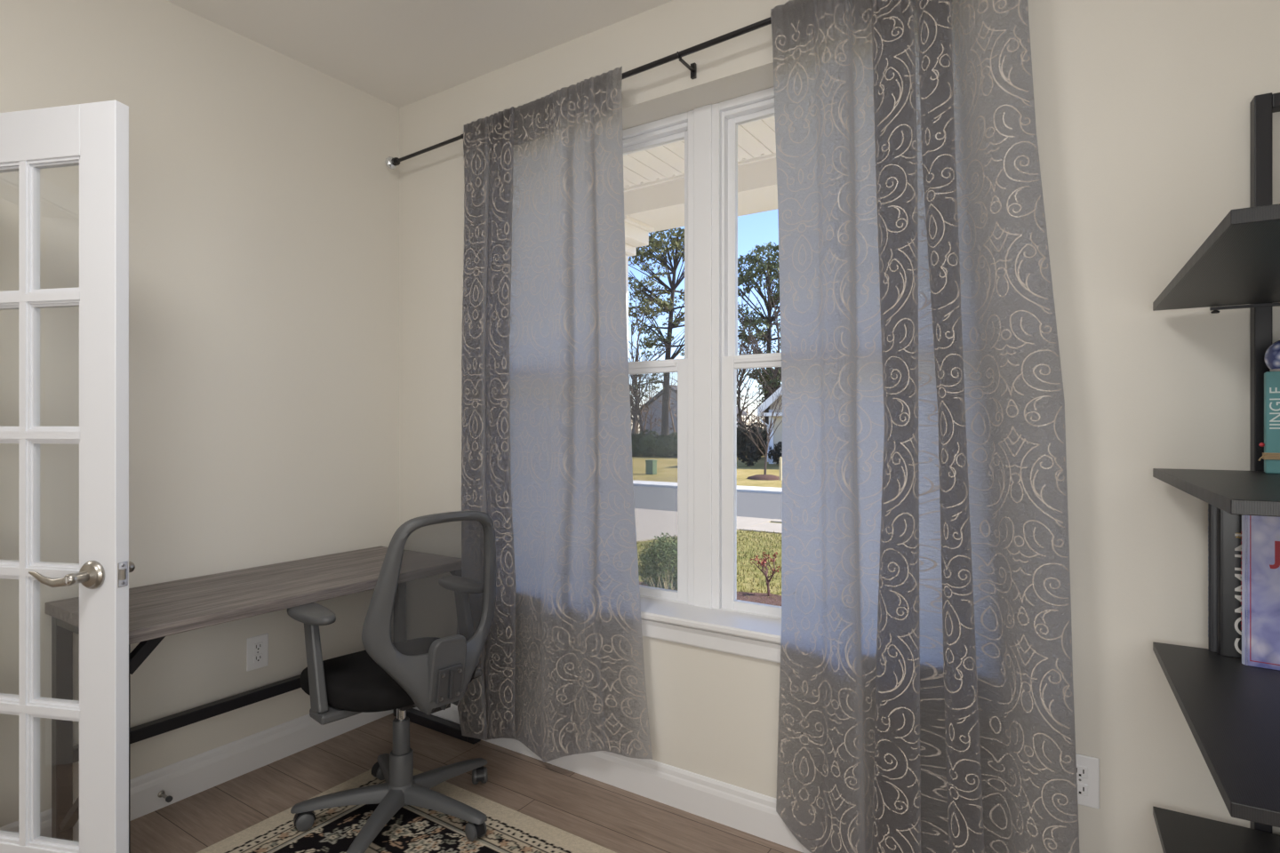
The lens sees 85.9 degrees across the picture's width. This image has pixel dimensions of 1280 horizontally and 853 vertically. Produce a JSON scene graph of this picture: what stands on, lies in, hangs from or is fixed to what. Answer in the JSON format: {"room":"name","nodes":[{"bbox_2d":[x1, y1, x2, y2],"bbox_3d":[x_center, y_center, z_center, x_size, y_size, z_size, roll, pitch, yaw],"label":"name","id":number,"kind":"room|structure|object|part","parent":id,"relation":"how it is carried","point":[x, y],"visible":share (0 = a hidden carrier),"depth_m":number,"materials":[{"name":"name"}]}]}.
{"room":"office","nodes":[
{"label":"office","id":0,"kind":"room"},
{"bbox_2d":[0,0,399,827],"bbox_3d":[-2.289,-0.083,1.414,0.120,2.735,4.660,0,0,33],"label":"wall","id":1,"kind":"structure","parent":0,"point":[264,196],"depth_m":2.47,"materials":[{"name":"white paint"}]},
{"bbox_2d":[0,100,135,852],"bbox_3d":[-1.569,0.256,1.690,0.738,2.035,0.161,0,0,11],"label":"door","id":2,"kind":"structure","parent":1,"relation":"in","point":[93,137],"depth_m":1.62,"materials":[{"name":"white paint"}]},
{"bbox_3d":[-1.352,0.351,1.574,0.126,0.033,0.016,0,0,9],"label":"lever","id":3,"kind":"part","parent":2,"relation":"part of","materials":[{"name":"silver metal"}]},
{"bbox_3d":[-1.218,0.348,1.620,0.003,0.058,0.025,0,0,12],"label":"latch plate","id":4,"kind":"part","parent":2,"relation":"part of","materials":[{"name":"silver metal"}]},
{"bbox_2d":[157,791,172,802],"bbox_3d":[-1.584,1.237,2.297,0.064,0.022,0.022,0,0,33],"label":"door stop","id":5,"kind":"object","parent":1,"relation":"attached to","point":[168,799],"visible":1,"depth_m":2.29,"materials":[{"name":"grey metal"}]},
{"bbox_3d":[-1.589,1.237,2.301,0.050,0.022,0.022,0,0,33],"label":"post","id":6,"kind":"part","parent":5,"relation":"part of","materials":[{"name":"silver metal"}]},
{"bbox_2d":[0,710,393,841],"bbox_3d":[-1.518,1.220,2.469,0.015,0.129,1.540,0,0,33],"label":"baseboard","id":7,"kind":"structure","parent":1,"relation":"attached to","point":[185,779],"depth_m":2.48,"materials":[{"name":"white paint"}]},
{"bbox_2d":[246,633,268,671],"bbox_3d":[-1.441,0.851,2.593,0.009,0.124,0.080,0,0,33],"label":"outlet","id":8,"kind":"object","parent":1,"relation":"attached to","point":[257,647],"visible":1,"depth_m":2.59,"materials":[{"name":"white plastic"}]},
{"bbox_2d":[253,641,262,651],"bbox_3d":[-1.439,0.830,2.592,0.004,0.029,0.034,0,0,33],"label":"receptacle","id":9,"kind":"object","parent":8,"relation":"attached to","point":[257,645],"depth_m":2.59,"materials":[{"name":"white plastic"}]},
{"bbox_2d":[253,653,262,663],"bbox_3d":[-1.439,0.873,2.592,0.004,0.029,0.034,0,0,33],"label":"receptacle","id":10,"kind":"object","parent":8,"relation":"attached to","point":[257,657],"depth_m":2.59,"materials":[{"name":"white plastic"}]},
{"bbox_2d":[166,0,672,107],"bbox_3d":[-0.879,-1.490,0.420,3.570,0.080,4.780,0,0,33],"label":"ceiling","id":11,"kind":"structure","parent":0,"point":[400,53],"depth_m":2.51,"materials":[{"name":"white paint"}]},
{"bbox_2d":[130,712,803,852],"bbox_3d":[-0.879,1.315,0.420,3.570,0.060,4.780,0,0,33],"label":"floor","id":12,"kind":"structure","parent":0,"point":[614,819],"depth_m":2.35,"materials":[{"name":"brown wood"}]},
{"bbox_2d":[45,546,480,852],"bbox_3d":[-1.197,0.904,2.419,0.548,0.762,1.254,0,0,33],"label":"desk","id":13,"kind":"object","parent":12,"relation":"on","point":[156,612],"visible":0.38,"depth_m":2.14,"materials":[{"name":"grey wood"}]},
{"bbox_3d":[-1.559,0.918,1.946,0.440,0.722,0.040,0,0,33],"label":"leg frame","id":14,"kind":"part","parent":13,"relation":"part of","materials":[{"name":"black"}]},
{"bbox_3d":[-0.873,0.921,2.933,0.508,0.728,0.040,0,0,33],"label":"leg frame","id":15,"kind":"part","parent":13,"relation":"part of","materials":[{"name":"black metal"}]},
{"bbox_2d":[196,768,616,852],"bbox_3d":[-0.933,1.282,1.172,1.645,0.006,2.440,0,0,33],"label":"rug","id":16,"kind":"object","parent":12,"relation":"on","point":[412,829],"visible":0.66,"depth_m":2.16,"materials":[{"name":"beige fabric"}]},
{"bbox_2d":[287,511,496,852],"bbox_3d":[-0.771,0.767,2.256,0.645,1.025,0.641,0,0,43],"label":"office chair","id":17,"kind":"object","parent":16,"relation":"on","point":[424,654],"visible":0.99,"depth_m":2.06,"materials":[{"name":"grey plastic"}]},
{"bbox_3d":[-0.981,0.718,2.078,0.127,0.285,0.030,0,0,43],"label":"armrest post","id":18,"kind":"part","parent":17,"relation":"part of","materials":[{"name":"grey plastic"}]},
{"bbox_3d":[-0.954,1.192,2.212,0.305,0.050,0.064,0,0,-12],"label":"leg","id":19,"kind":"part","parent":17,"relation":"part of","materials":[{"name":"grey plastic"}]},
{"bbox_3d":[-0.798,1.192,2.073,0.064,0.050,0.305,0,0,6],"label":"leg","id":20,"kind":"part","parent":17,"relation":"part of","materials":[{"name":"grey plastic"}]},
{"bbox_3d":[-0.870,1.192,2.403,0.064,0.050,0.305,0,0,-30],"label":"leg","id":21,"kind":"part","parent":17,"relation":"part of","materials":[{"name":"grey plastic"}]},
{"bbox_3d":[-0.816,0.818,2.283,0.484,0.099,0.508,0,0,43],"label":"seat","id":22,"kind":"part","parent":17,"relation":"part of","materials":[{"name":"black fabric"}]},
{"bbox_3d":[-0.627,0.554,2.108,0.344,0.601,0.345,0,0,-3],"label":"backrest frame","id":23,"kind":"part","parent":17,"relation":"part of","materials":[{"name":"grey plastic"}]},
{"bbox_3d":[-0.670,0.808,2.145,0.205,0.119,0.070,0,0,43],"label":"support arm","id":24,"kind":"part","parent":17,"relation":"part of","materials":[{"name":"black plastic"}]},
{"bbox_3d":[-0.590,0.478,2.070,0.072,0.400,0.325,0,0,43],"label":"backrest","id":25,"kind":"part","parent":17,"relation":"part of","materials":[{"name":"grey plastic"}]},
{"bbox_3d":[-0.618,1.192,2.179,0.305,0.050,0.064,0,0,24],"label":"leg","id":26,"kind":"part","parent":17,"relation":"part of","materials":[{"name":"grey plastic"}]},
{"bbox_3d":[-0.568,0.766,2.050,0.026,0.105,0.080,0,0,43],"label":"plate","id":27,"kind":"part","parent":17,"relation":"part of","materials":[{"name":"grey plastic"}]},
{"bbox_3d":[-0.660,1.192,2.379,0.064,0.050,0.306,0,0,43],"label":"leg","id":28,"kind":"part","parent":17,"relation":"part of","materials":[{"name":"grey plastic"}]},
{"bbox_2d":[1152,92,1279,852],"bbox_3d":[1.205,0.282,1.135,0.500,2.005,0.829,0,0,31],"label":"shelf unit","id":29,"kind":"object","parent":12,"relation":"on","point":[1230,708],"visible":0.98,"depth_m":1.26,"materials":[{"name":"black"}]},
{"bbox_2d":[1208,503,1217,652],"bbox_3d":[1.336,0.327,1.460,0.203,0.335,0.010,0,0,36],"label":"book","id":30,"kind":"object","parent":29,"relation":"on","point":[1212,511],"visible":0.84,"depth_m":1.51,"materials":[{"name":"grey paper"}]},
{"bbox_2d":[1217,508,1241,658],"bbox_3d":[1.351,0.315,1.425,0.237,0.360,0.017,0,0,36],"label":"book","id":31,"kind":"object","parent":29,"relation":"on","point":[1229,526],"visible":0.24,"depth_m":1.48,"materials":[{"name":"black paper"}]},
{"bbox_2d":[1240,515,1279,671],"bbox_3d":[1.353,0.322,1.365,0.243,0.345,0.025,0,0,36],"label":"book","id":32,"kind":"object","parent":29,"relation":"on","point":[1260,535],"visible":0.9,"depth_m":1.41,"materials":[{"name":"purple paper"}]},
{"bbox_3d":[1.479,0.282,1.432,0.312,2.005,0.038,0,0,31],"label":"frame","id":33,"kind":"part","parent":29,"relation":"part of","materials":[{"name":"black metal"}]},
{"bbox_2d":[1258,371,1279,473],"bbox_3d":[1.346,-0.008,1.370,0.174,0.207,0.052,0,0,38],"label":"book","id":34,"kind":"object","parent":29,"relation":"on","point":[1271,444],"visible":1,"depth_m":1.39,"materials":[{"name":"teal paper"}]},
{"bbox_2d":[1264,340,1279,371],"bbox_3d":[1.317,-0.141,1.395,0.076,0.076,0.076,0,0,33],"label":"ornament","id":35,"kind":"object","parent":34,"relation":"on","point":[1272,355],"visible":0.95,"depth_m":1.39,"materials":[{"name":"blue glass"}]},
{"bbox_2d":[399,0,1279,852],"bbox_3d":[0.364,-0.083,2.319,3.330,2.735,0.240,0,0,33],"label":"wall","id":36,"kind":"structure","parent":0,"point":[1142,107],"depth_m":1.68,"materials":[{"name":"white paint"}]},
{"bbox_2d":[384,16,771,169],"bbox_3d":[0.084,-1.193,2.283,2.791,0.136,0.127,0,0,33],"label":"curtain rod","id":37,"kind":"object","parent":36,"relation":"attached to","point":[391,163],"visible":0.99,"depth_m":2.24,"materials":[{"name":"black metal"},{"name":"crystal"}]},
{"bbox_3d":[-1.087,-1.152,3.006,0.041,0.054,0.054,0,0,33],"label":"crystal knob","id":38,"kind":"part","parent":37,"relation":"part of","materials":[{"name":"white"}]},
{"bbox_2d":[457,65,652,762],"bbox_3d":[-0.347,0.021,2.508,0.883,2.459,0.132,0,0,33],"label":"curtain","id":39,"kind":"object","parent":37,"relation":"hanging from","point":[547,442],"visible":0.91,"depth_m":2.50,"materials":[{"name":"grey fabric"}]},
{"bbox_2d":[770,0,1079,852],"bbox_3d":[0.708,0.004,1.823,0.780,2.498,0.134,0,0,33],"label":"curtain","id":40,"kind":"object","parent":37,"relation":"hanging from","point":[926,701],"visible":1,"depth_m":1.78,"materials":[{"name":"grey fabric"}]},
{"bbox_2d":[413,703,811,852],"bbox_3d":[0.294,1.220,2.212,3.330,0.129,0.015,0,0,33],"label":"baseboard","id":41,"kind":"structure","parent":36,"relation":"attached to","point":[743,810],"depth_m":2.31,"materials":[{"name":"white paint"}]},
{"bbox_2d":[622,87,781,619],"bbox_3d":[0.245,-0.235,2.475,1.980,1.800,0.094,0,0,33],"label":"window","id":42,"kind":"structure","parent":36,"relation":"in","point":[707,375],"depth_m":2.43,"materials":[{"name":"white plastic"}]},
{"bbox_3d":[-0.173,-0.660,2.772,0.891,0.890,0.026,0,0,33],"label":"sash","id":43,"kind":"part","parent":42,"relation":"part of","materials":[{"name":"clear glass"}]},
{"bbox_3d":[-0.184,-0.235,2.755,0.955,1.800,0.080,0,0,33],"label":"frame","id":44,"kind":"part","parent":42,"relation":"part of","materials":[{"name":"white plastic"}]},
{"bbox_3d":[-0.193,0.203,2.741,0.891,0.900,0.036,0,0,33],"label":"sash","id":45,"kind":"part","parent":42,"relation":"part of","materials":[{"name":"white plastic"}]},
{"bbox_3d":[0.674,-0.235,2.194,0.955,1.800,0.080,0,0,33],"label":"frame","id":46,"kind":"part","parent":42,"relation":"part of","materials":[{"name":"white plastic"}]},
{"bbox_3d":[0.685,-0.660,2.211,0.891,0.890,0.026,0,0,33],"label":"sash","id":47,"kind":"part","parent":42,"relation":"part of","materials":[{"name":"clear glass"}]},
{"bbox_3d":[0.665,0.203,2.180,0.891,0.900,0.036,0,0,33],"label":"sash","id":48,"kind":"part","parent":42,"relation":"part of","materials":[{"name":"white plastic"}]},
{"bbox_2d":[640,596,781,663],"bbox_3d":[0.176,0.684,2.369,2.100,0.090,0.184,0,0,33],"label":"trim","id":49,"kind":"structure","parent":36,"relation":"attached to","point":[755,636],"depth_m":2.27,"materials":[{"name":"white paint"}]},
{"bbox_2d":[1075,753,1099,809],"bbox_3d":[1.086,0.872,1.698,0.080,0.124,0.009,0,0,33],"label":"outlet","id":50,"kind":"object","parent":36,"relation":"attached to","point":[1087,767],"visible":0.65,"depth_m":1.69,"materials":[{"name":"white plastic"}]},
{"bbox_2d":[1076,765,1087,779],"bbox_3d":[1.085,0.851,1.696,0.034,0.029,0.004,0,0,33],"label":"receptacle","id":51,"kind":"object","parent":50,"relation":"attached to","point":[1082,771],"depth_m":1.69,"materials":[{"name":"white plastic"}]},
{"bbox_2d":[1077,782,1087,796],"bbox_3d":[1.085,0.893,1.696,0.034,0.029,0.004,0,0,33],"label":"receptacle","id":52,"kind":"object","parent":50,"relation":"attached to","point":[1082,787],"depth_m":1.69,"materials":[{"name":"white plastic"}]},
{"label":"outside","id":53,"kind":"structure","parent":0,"visible":0},
{"bbox_2d":[632,454,782,487],"bbox_3d":[9.650,1.935,87.798,200.000,0.300,122.500,0,0,33],"label":"lawn","id":54,"kind":"structure","parent":53,"point":[667,467],"depth_m":27.36,"materials":[{"name":"beige plant"}]},
{"bbox_2d":[645,459,657,474],"bbox_3d":[0.418,1.515,25.659,0.360,0.540,0.340,0,0,33],"label":"utility box","id":55,"kind":"object","parent":54,"relation":"on","point":[651,465],"visible":1,"depth_m":25.55,"materials":[{"name":"green metal"}]},
{"bbox_2d":[631,429,677,457],"bbox_3d":[0.500,1.028,41.022,7.731,1.837,1.726,0,0,33],"label":"hedge","id":56,"kind":"object","parent":54,"relation":"on","point":[648,444],"visible":0.44,"depth_m":40.33,"materials":[{"name":"green plant"}]},
{"bbox_2d":[628,281,683,434],"bbox_3d":[-0.175,-3.481,41.740,6.053,10.769,5.616,0,0,33],"label":"bare tree","id":57,"kind":"object","parent":54,"relation":"on","point":[636,403],"visible":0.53,"depth_m":41.43,"materials":[{"name":"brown plant"}]},
{"bbox_2d":[628,227,684,438],"bbox_3d":[2.102,-5.485,44.063,8.274,14.754,6.696,0,0,0],"label":"pine tree","id":58,"kind":"object","parent":54,"relation":"on","point":[655,245],"visible":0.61,"depth_m":43.59,"materials":[{"name":"green plant"}]},
{"bbox_2d":[628,264,684,436],"bbox_3d":[-0.722,-4.645,44.435,8.065,13.100,7.115,0,0,4],"label":"bare tree","id":59,"kind":"object","parent":54,"relation":"on","point":[634,427],"visible":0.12,"depth_m":44.77,"materials":[{"name":"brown plant"}]},
{"bbox_2d":[637,384,746,436],"bbox_3d":[5.800,-0.940,62.830,9.900,5.450,9.100,0,0,33],"label":"house","id":60,"kind":"structure","parent":54,"relation":"on","point":[657,415],"depth_m":61.04,"materials":[{"name":"grey"}]},
{"bbox_2d":[629,358,780,437],"bbox_3d":[7.243,-2.062,64.767,30.892,8.278,21.066,0,0,2],"label":"woods","id":61,"kind":"object","parent":54,"relation":"on","point":[653,391],"visible":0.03,"depth_m":58.37,"materials":[{"name":"plant"}]},
{"bbox_2d":[681,254,774,415],"bbox_3d":[5.867,-4.479,42.981,7.048,12.772,4.719,0,0,-45],"label":"bare tree","id":62,"kind":"object","parent":54,"relation":"on","point":[756,304],"visible":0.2,"depth_m":42.97,"materials":[{"name":"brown plant"}]},
{"bbox_2d":[681,296,781,426],"bbox_3d":[5.471,-3.100,40.844,6.820,9.989,5.742,0,0,33],"label":"bare tree","id":63,"kind":"object","parent":54,"relation":"on","point":[740,383],"visible":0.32,"depth_m":40.56,"materials":[{"name":"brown plant"}]},
{"bbox_2d":[736,443,761,466],"bbox_3d":[4.856,1.291,30.750,1.052,1.111,1.158,0,0,33],"label":"shrub","id":64,"kind":"object","parent":54,"relation":"on","point":[750,458],"visible":0.98,"depth_m":30.62,"materials":[{"name":"green plant"}]},
{"bbox_2d":[736,421,767,458],"bbox_3d":[6.610,0.791,38.956,5.783,2.242,1.718,0,0,33],"label":"hedge","id":65,"kind":"object","parent":54,"relation":"on","point":[742,439],"visible":0.24,"depth_m":38.68,"materials":[{"name":"green plant"}]},
{"bbox_2d":[736,373,782,474],"bbox_3d":[4.374,-0.280,23.379,2.941,4.333,3.138,0,0,33],"label":"bare tree","id":66,"kind":"object","parent":54,"relation":"on","point":[768,437],"visible":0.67,"depth_m":23.32,"materials":[{"name":"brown plant"}]},
{"bbox_2d":[737,240,781,434],"bbox_3d":[8.185,-4.685,42.022,5.156,13.141,6.692,0,0,44],"label":"pine tree","id":67,"kind":"object","parent":54,"relation":"on","point":[748,279],"visible":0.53,"depth_m":41.53,"materials":[{"name":"green plant"}]},
{"bbox_2d":[737,263,781,395],"bbox_3d":[7.486,-4.074,39.753,4.254,11.935,7.123,0,0,8],"label":"bare tree","id":68,"kind":"object","parent":54,"relation":"on","point":[756,345],"visible":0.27,"depth_m":39.76,"materials":[{"name":"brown plant"}]},
{"bbox_2d":[746,474,779,479],"bbox_3d":[4.254,1.720,23.448,1.232,0.170,1.232,0,0,33],"label":"mulch ring","id":69,"kind":"object","parent":54,"relation":"on","point":[756,476],"visible":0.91,"depth_m":23.08,"materials":[{"name":"brown soil"}]},
{"bbox_2d":[757,386,782,463],"bbox_3d":[12.825,-1.560,35.132,9.512,6.690,11.960,0,0,33],"label":"house","id":70,"kind":"structure","parent":54,"relation":"on","point":[777,436],"depth_m":32.64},
{"bbox_3d":[9.681,-2.689,30.318,9.500,4.432,0.460,0,0,33],"label":"gable trim","id":71,"kind":"part","parent":70,"relation":"part of","materials":[{"name":"white wood"}]},
{"bbox_2d":[767,441,782,464],"bbox_3d":[6.634,1.218,31.290,1.596,1.193,1.620,0,0,33],"label":"shrub","id":72,"kind":"object","parent":54,"relation":"on","point":[778,449],"visible":0.25,"depth_m":31.18,"materials":[{"name":"green plant"}]},
{"bbox_2d":[779,456,782,480],"bbox_3d":[4.663,1.445,22.804,0.070,0.880,0.070,0,0,33],"label":"wooden stake","id":73,"kind":"object","parent":54,"relation":"on","point":[780,458],"visible":0.82,"depth_m":22.78,"materials":[{"name":"beige wood"}]},
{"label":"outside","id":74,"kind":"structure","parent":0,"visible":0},
{"bbox_2d":[634,508,775,542],"bbox_3d":[-1.606,1.824,12.613,6.500,0.122,5.350,0,0,33],"label":"driveway","id":75,"kind":"structure","parent":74,"point":[650,524],"depth_m":12.58,"materials":[{"name":"concrete"}]},
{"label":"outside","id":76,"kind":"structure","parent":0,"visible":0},
{"bbox_2d":[636,521,781,605],"bbox_3d":[-8.363,1.935,14.615,90.000,0.300,10.700,0,0,33],"label":"lawn","id":77,"kind":"structure","parent":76,"point":[639,550],"depth_m":9.12,"materials":[{"name":"green plant"}]},
{"bbox_2d":[639,581,781,606],"bbox_3d":[1.657,1.795,5.728,9.500,0.080,2.200,0,0,33],"label":"planting bed","id":78,"kind":"object","parent":77,"relation":"on","point":[771,601],"visible":0.14,"depth_m":7.06,"materials":[{"name":"brown soil"}]},
{"bbox_2d":[638,532,677,591],"bbox_3d":[0.268,1.446,7.021,0.602,0.730,0.590,0,0,33],"label":"shrub","id":79,"kind":"object","parent":78,"relation":"on","point":[671,550],"visible":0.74,"depth_m":6.92,"materials":[{"name":"green plant"}]},
{"bbox_2d":[648,570,674,590],"bbox_3d":[0.246,1.595,6.673,0.328,0.384,0.198,0,0,7],"label":"ornamental grass","id":80,"kind":"object","parent":78,"relation":"on","point":[668,571],"depth_m":6.67,"materials":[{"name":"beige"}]},
{"bbox_2d":[750,552,780,596],"bbox_3d":[1.317,1.563,7.243,0.330,0.488,0.311,0,0,33],"label":"bush","id":81,"kind":"object","parent":78,"relation":"on","point":[764,560],"visible":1,"depth_m":7.19,"materials":[{"name":"red plant"}]},
{"bbox_3d":[-0.087,1.635,3.977,7.500,0.500,2.040,0,0,33],"label":"floor","id":82,"kind":"structure","parent":77,"relation":"on","visible":0},
{"bbox_2d":[624,215,654,353],"bbox_3d":[-0.262,0.010,4.859,0.640,2.850,0.345,0,0,33],"label":"porch column","id":83,"kind":"structure","parent":82,"relation":"on","point":[636,233],"depth_m":4.78,"materials":[{"name":"white"}]},
{"bbox_2d":[624,157,777,228],"bbox_3d":[0.265,-1.605,4.514,7.500,0.420,0.355,0,0,33],"label":"beam","id":84,"kind":"structure","parent":83,"relation":"on","point":[662,204],"depth_m":4.34,"materials":[{"name":"white"}]},
{"bbox_2d":[648,205,777,232],"bbox_3d":[0.450,-1.595,4.797,7.500,0.240,0.320,0,0,33],"label":"fascia","id":85,"kind":"object","parent":84,"relation":"attached to","point":[775,207],"depth_m":4.77,"materials":[{"name":"white"}]},
{"bbox_3d":[-0.007,-1.745,4.008,9.600,0.140,2.300,0,0,33],"label":"porch roof","id":86,"kind":"structure","parent":84,"relation":"on","visible":0},
{"bbox_2d":[623,116,775,188],"bbox_3d":[-0.202,-1.615,3.753,7.552,0.100,1.540,0,0,33],"label":"ceiling","id":87,"kind":"structure","parent":86,"relation":"attached to","point":[756,139],"depth_m":3.95,"materials":[{"name":"white wood"}]},
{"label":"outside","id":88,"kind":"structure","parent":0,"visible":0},
{"bbox_2d":[739,522,781,534],"bbox_3d":[12.483,1.826,5.425,25.050,0.118,1.050,0,0,33],"label":"sidewalk","id":89,"kind":"structure","parent":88,"point":[771,527],"depth_m":11.94,"materials":[{"name":"concrete"}]},
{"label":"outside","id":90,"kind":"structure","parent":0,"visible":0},
{"bbox_2d":[633,486,781,519],"bbox_3d":[-17.026,1.929,28.769,180.000,0.312,5.100,0,0,33],"label":"street","id":91,"kind":"structure","parent":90,"point":[767,506],"depth_m":16.24,"materials":[{"name":"grey asphalt"}]},
{"bbox_2d":[632,480,782,494],"bbox_3d":[-15.425,1.797,31.217,180.000,0.175,1.050,0,0,33],"label":"curb","id":92,"kind":"object","parent":91,"relation":"on","point":[666,484],"depth_m":19.61,"materials":[{"name":"concrete"}]},
{"bbox_2d":[770,519,781,522],"bbox_3d":[17.146,1.825,3.420,35.050,0.120,0.300,0,0,33],"label":"kerb","id":93,"kind":"object","parent":91,"relation":"on","point":[776,520],"visible":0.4,"depth_m":12.84,"materials":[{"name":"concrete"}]}
]}

